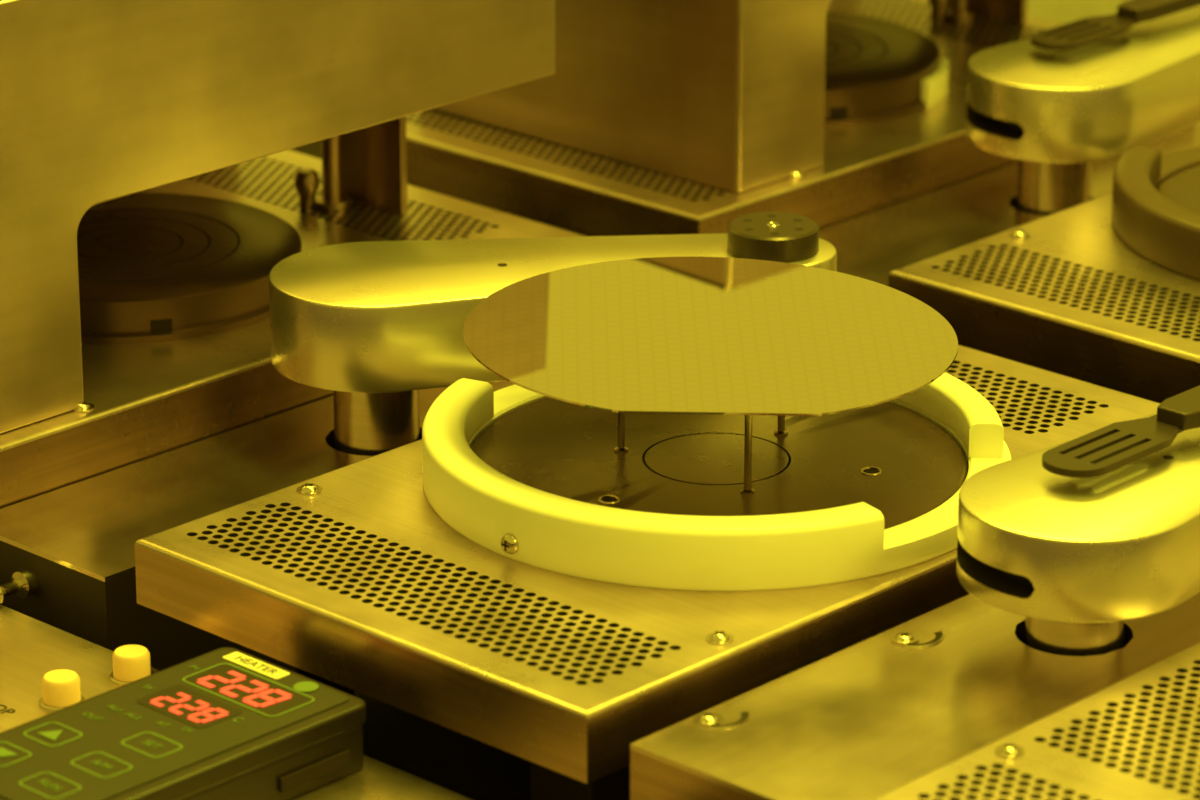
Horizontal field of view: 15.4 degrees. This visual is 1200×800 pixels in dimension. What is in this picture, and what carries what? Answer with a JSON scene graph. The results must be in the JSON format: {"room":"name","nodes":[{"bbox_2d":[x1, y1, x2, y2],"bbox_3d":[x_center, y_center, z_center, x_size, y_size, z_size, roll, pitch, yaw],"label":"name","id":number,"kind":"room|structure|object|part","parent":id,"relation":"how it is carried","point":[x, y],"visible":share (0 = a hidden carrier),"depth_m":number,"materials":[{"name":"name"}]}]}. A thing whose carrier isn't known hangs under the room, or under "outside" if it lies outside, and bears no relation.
{"room":"clean room","nodes":[
{"label":"clean room","id":0,"kind":"room"},
{"bbox_2d":[289,141,321,158],"bbox_3d":[0.044,0.939,1.392,5.600,0.020,5.600,18,27,40],"label":"floor","id":1,"kind":"structure","parent":0,"point":[314,149],"depth_m":4.67,"materials":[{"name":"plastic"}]},
{"bbox_2d":[243,646,629,799],"bbox_3d":[0.128,0.405,1.603,0.760,0.839,0.930,18,27,40],"label":"machine base","id":2,"kind":"object","parent":1,"relation":"on","point":[459,763],"visible":0.02,"depth_m":1.31,"materials":[{"name":"paint"}]},
{"bbox_2d":[0,604,471,799],"bbox_3d":[-0.218,0.100,1.283,0.426,0.036,0.169,18,27,40],"label":"control panel","id":3,"kind":"object","parent":2,"relation":"on","point":[30,648],"depth_m":1.30,"materials":[{"name":"silver metal"}]},
{"bbox_2d":[0,705,14,712],"bbox_3d":[-0.154,0.090,1.281,0.052,0.001,0.025,-2,20,-5],"label":"panel lettering","id":4,"kind":"object","parent":3,"relation":"on","point":[5,708],"visible":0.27,"depth_m":1.28,"materials":[{"name":"black paint"}]},
{"bbox_2d":[0,568,40,603],"bbox_3d":[-0.182,0.058,1.357,0.008,0.008,0.022,18,27,40],"label":"screw","id":5,"kind":"object","parent":3,"relation":"attached to","point":[24,583],"visible":1,"depth_m":1.36,"materials":[{"name":"metal"}]},
{"bbox_3d":[-0.156,0.084,1.286,0.013,0.009,0.013,18,27,40],"label":"push button","id":6,"kind":"part","parent":3,"relation":"part of","materials":[{"name":"yellow plastic"}]},
{"bbox_3d":[-0.138,0.078,1.303,0.013,0.009,0.013,18,27,40],"label":"push button","id":7,"kind":"part","parent":3,"relation":"part of","materials":[{"name":"yellow plastic"}]},
{"bbox_2d":[0,647,365,799],"bbox_3d":[-0.125,0.101,1.222,0.060,0.021,0.114,18,27,40],"label":"controller","id":8,"kind":"object","parent":3,"relation":"on","point":[226,723],"visible":1,"depth_m":1.22,"materials":[{"name":"black plastic"}]},
{"bbox_2d":[37,779,63,790],"bbox_3d":[-0.147,0.103,1.186,0.008,0.001,0.003,18,27,40],"label":"print","id":9,"kind":"object","parent":8,"relation":"on","point":[42,784],"depth_m":1.19},
{"bbox_2d":[83,712,103,720],"bbox_3d":[-0.140,0.088,1.228,0.007,0.001,0.002,18,27,40],"label":"print","id":10,"kind":"object","parent":8,"relation":"on","point":[87,716],"depth_m":1.23},
{"bbox_2d":[90,760,113,768],"bbox_3d":[-0.135,0.099,1.198,0.007,0.001,0.003,18,27,40],"label":"print","id":11,"kind":"object","parent":8,"relation":"on","point":[94,764],"depth_m":1.20},
{"bbox_2d":[106,705,141,719],"bbox_3d":[-0.132,0.087,1.231,0.013,0.001,0.002,18,27,40],"label":"print","id":12,"kind":"object","parent":8,"relation":"on","point":[113,712],"depth_m":1.23},
{"bbox_2d":[142,740,162,747],"bbox_3d":[-0.122,0.094,1.210,0.006,0.001,0.003,18,27,40],"label":"print","id":13,"kind":"object","parent":8,"relation":"on","point":[145,743],"depth_m":1.21},
{"bbox_2d":[234,656,277,673],"bbox_3d":[-0.098,0.075,1.262,0.016,0.001,0.003,18,27,40],"label":"print","id":14,"kind":"object","parent":8,"relation":"on","point":[242,664],"depth_m":1.26,"materials":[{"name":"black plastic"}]},
{"bbox_2d":[0,381,513,670],"bbox_3d":[-0.058,0.024,1.482,0.067,0.042,0.337,18,27,40],"label":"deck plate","id":15,"kind":"object","parent":2,"relation":"on","point":[79,539],"visible":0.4,"depth_m":1.39,"materials":[{"name":"silver metal"}]},
{"bbox_2d":[269,212,836,455],"bbox_3d":[-0.015,-0.018,1.452,0.187,0.075,0.068,-4,20,-10],"label":"transfer arm","id":16,"kind":"object","parent":15,"relation":"on","point":[374,324],"visible":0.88,"depth_m":1.43},
{"bbox_3d":[-0.015,-0.031,1.448,0.187,0.030,0.068,-4,20,-10],"label":"arm","id":17,"kind":"part","parent":16,"relation":"part of","materials":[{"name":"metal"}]},
{"bbox_3d":[0.057,-0.054,1.454,0.030,0.009,0.030,-4,20,-10],"label":"pivot knob","id":18,"kind":"part","parent":16,"relation":"part of","materials":[{"name":"metal"}]},
{"bbox_2d":[0,150,585,508],"bbox_3d":[-0.166,-0.037,1.536,0.185,0.036,0.305,18,27,40],"label":"hot plate","id":19,"kind":"object","parent":2,"relation":"on","point":[174,277],"visible":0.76,"depth_m":1.49,"materials":[{"name":"silver metal"}]},
{"bbox_3d":[-0.164,-0.047,1.535,0.126,0.015,0.126,18,27,40],"label":"chuck plate","id":20,"kind":"part","parent":19,"relation":"part of","materials":[{"name":"grey metal"}]},
{"bbox_2d":[0,0,554,433],"bbox_3d":[-0.168,-0.104,1.509,0.170,0.140,0.268,18,27,40],"label":"machine housing","id":21,"kind":"object","parent":19,"relation":"on","point":[101,101],"visible":1,"depth_m":1.42,"materials":[{"name":"silver metal"}]},
{"bbox_2d":[135,345,1159,783],"bbox_3d":[0.034,0.013,1.354,0.185,0.066,0.305,18,27,40],"label":"hot plate","id":22,"kind":"object","parent":2,"relation":"on","point":[559,586],"visible":0.76,"depth_m":1.29,"materials":[{"name":"silver metal"}]},
{"bbox_2d":[463,257,957,415],"bbox_3d":[0.034,-0.021,1.349,0.150,0.002,0.144,0,20,-1],"label":"silicon wafer","id":23,"kind":"object","parent":22,"relation":"on","point":[657,335],"visible":1,"depth_m":1.34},
{"bbox_3d":[0.036,0.021,1.359,0.153,0.007,0.153,18,27,40],"label":"chuck plate","id":24,"kind":"part","parent":22,"relation":"part of","materials":[{"name":"grey metal"}]},
{"bbox_2d":[406,0,1062,235],"bbox_3d":[0.073,-0.123,1.774,0.185,0.036,0.305,18,27,40],"label":"hot plate","id":25,"kind":"object","parent":2,"relation":"on","point":[896,75],"visible":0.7,"depth_m":1.70,"materials":[{"name":"silver metal"}]},
{"bbox_2d":[433,0,1027,193],"bbox_3d":[0.081,-0.190,1.759,0.170,0.131,0.268,18,27,40],"label":"machine housing","id":26,"kind":"object","parent":25,"relation":"on","point":[726,95],"visible":0.86,"depth_m":1.65,"materials":[{"name":"silver metal"}]},
{"bbox_3d":[0.075,-0.134,1.772,0.126,0.015,0.126,18,27,40],"label":"chuck plate","id":27,"kind":"part","parent":25,"relation":"part of","materials":[{"name":"grey metal"}]},
{"bbox_2d":[630,592,1199,799],"bbox_3d":[0.152,0.079,1.292,0.080,0.044,0.336,18,27,40],"label":"deck plate","id":28,"kind":"object","parent":2,"relation":"on","point":[865,720],"visible":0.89,"depth_m":1.22,"materials":[{"name":"silver metal"}]},
{"bbox_2d":[956,385,1199,655],"bbox_3d":[0.176,0.031,1.301,0.068,0.062,0.187,18,27,40],"label":"transfer arm","id":29,"kind":"object","parent":28,"relation":"on","point":[1082,537],"visible":0.96,"depth_m":1.24},
{"bbox_3d":[0.152,0.011,1.278,0.020,0.002,0.068,18,27,40],"label":"effector blade","id":30,"kind":"part","parent":29,"relation":"part of","materials":[{"name":"grey metal"}]},
{"bbox_2d":[819,122,1199,285],"bbox_3d":[0.193,-0.063,1.719,0.086,0.042,0.370,18,27,40],"label":"metal rail","id":31,"kind":"object","parent":2,"relation":"on","point":[873,245],"visible":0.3,"depth_m":1.67,"materials":[{"name":"silver metal"}]},
{"bbox_2d":[966,0,1199,215],"bbox_3d":[0.214,-0.117,1.723,0.068,0.076,0.187,18,27,40],"label":"transfer arm","id":32,"kind":"object","parent":31,"relation":"on","point":[1057,101],"visible":0.98,"depth_m":1.67},
{"bbox_3d":[0.190,-0.142,1.699,0.020,0.002,0.068,18,27,40],"label":"effector blade","id":33,"kind":"part","parent":32,"relation":"part of","materials":[{"name":"grey metal"}]},
{"bbox_2d":[873,642,1199,799],"bbox_3d":[0.234,0.098,1.184,0.185,0.022,0.305,18,27,40],"label":"hot plate","id":34,"kind":"object","parent":2,"relation":"on","point":[1137,737],"visible":1,"depth_m":1.17,"materials":[{"name":"silver metal"}]},
{"bbox_2d":[888,146,1199,403],"bbox_3d":[0.273,-0.061,1.596,0.185,0.040,0.305,18,27,40],"label":"hot plate","id":35,"kind":"object","parent":2,"relation":"on","point":[1104,291],"visible":1,"depth_m":1.54,"materials":[{"name":"silver metal"}]},
{"bbox_3d":[0.275,-0.065,1.597,0.153,0.007,0.153,18,27,40],"label":"chuck plate","id":36,"kind":"part","parent":35,"relation":"part of","materials":[{"name":"grey metal"}]},
{"bbox_2d":[1027,0,1126,23],"bbox_3d":[0.268,-0.176,1.913,0.230,0.122,0.023,18,27,40],"label":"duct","id":37,"kind":"object","parent":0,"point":[1059,11],"visible":0.02,"depth_m":1.96,"materials":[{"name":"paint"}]}
]}

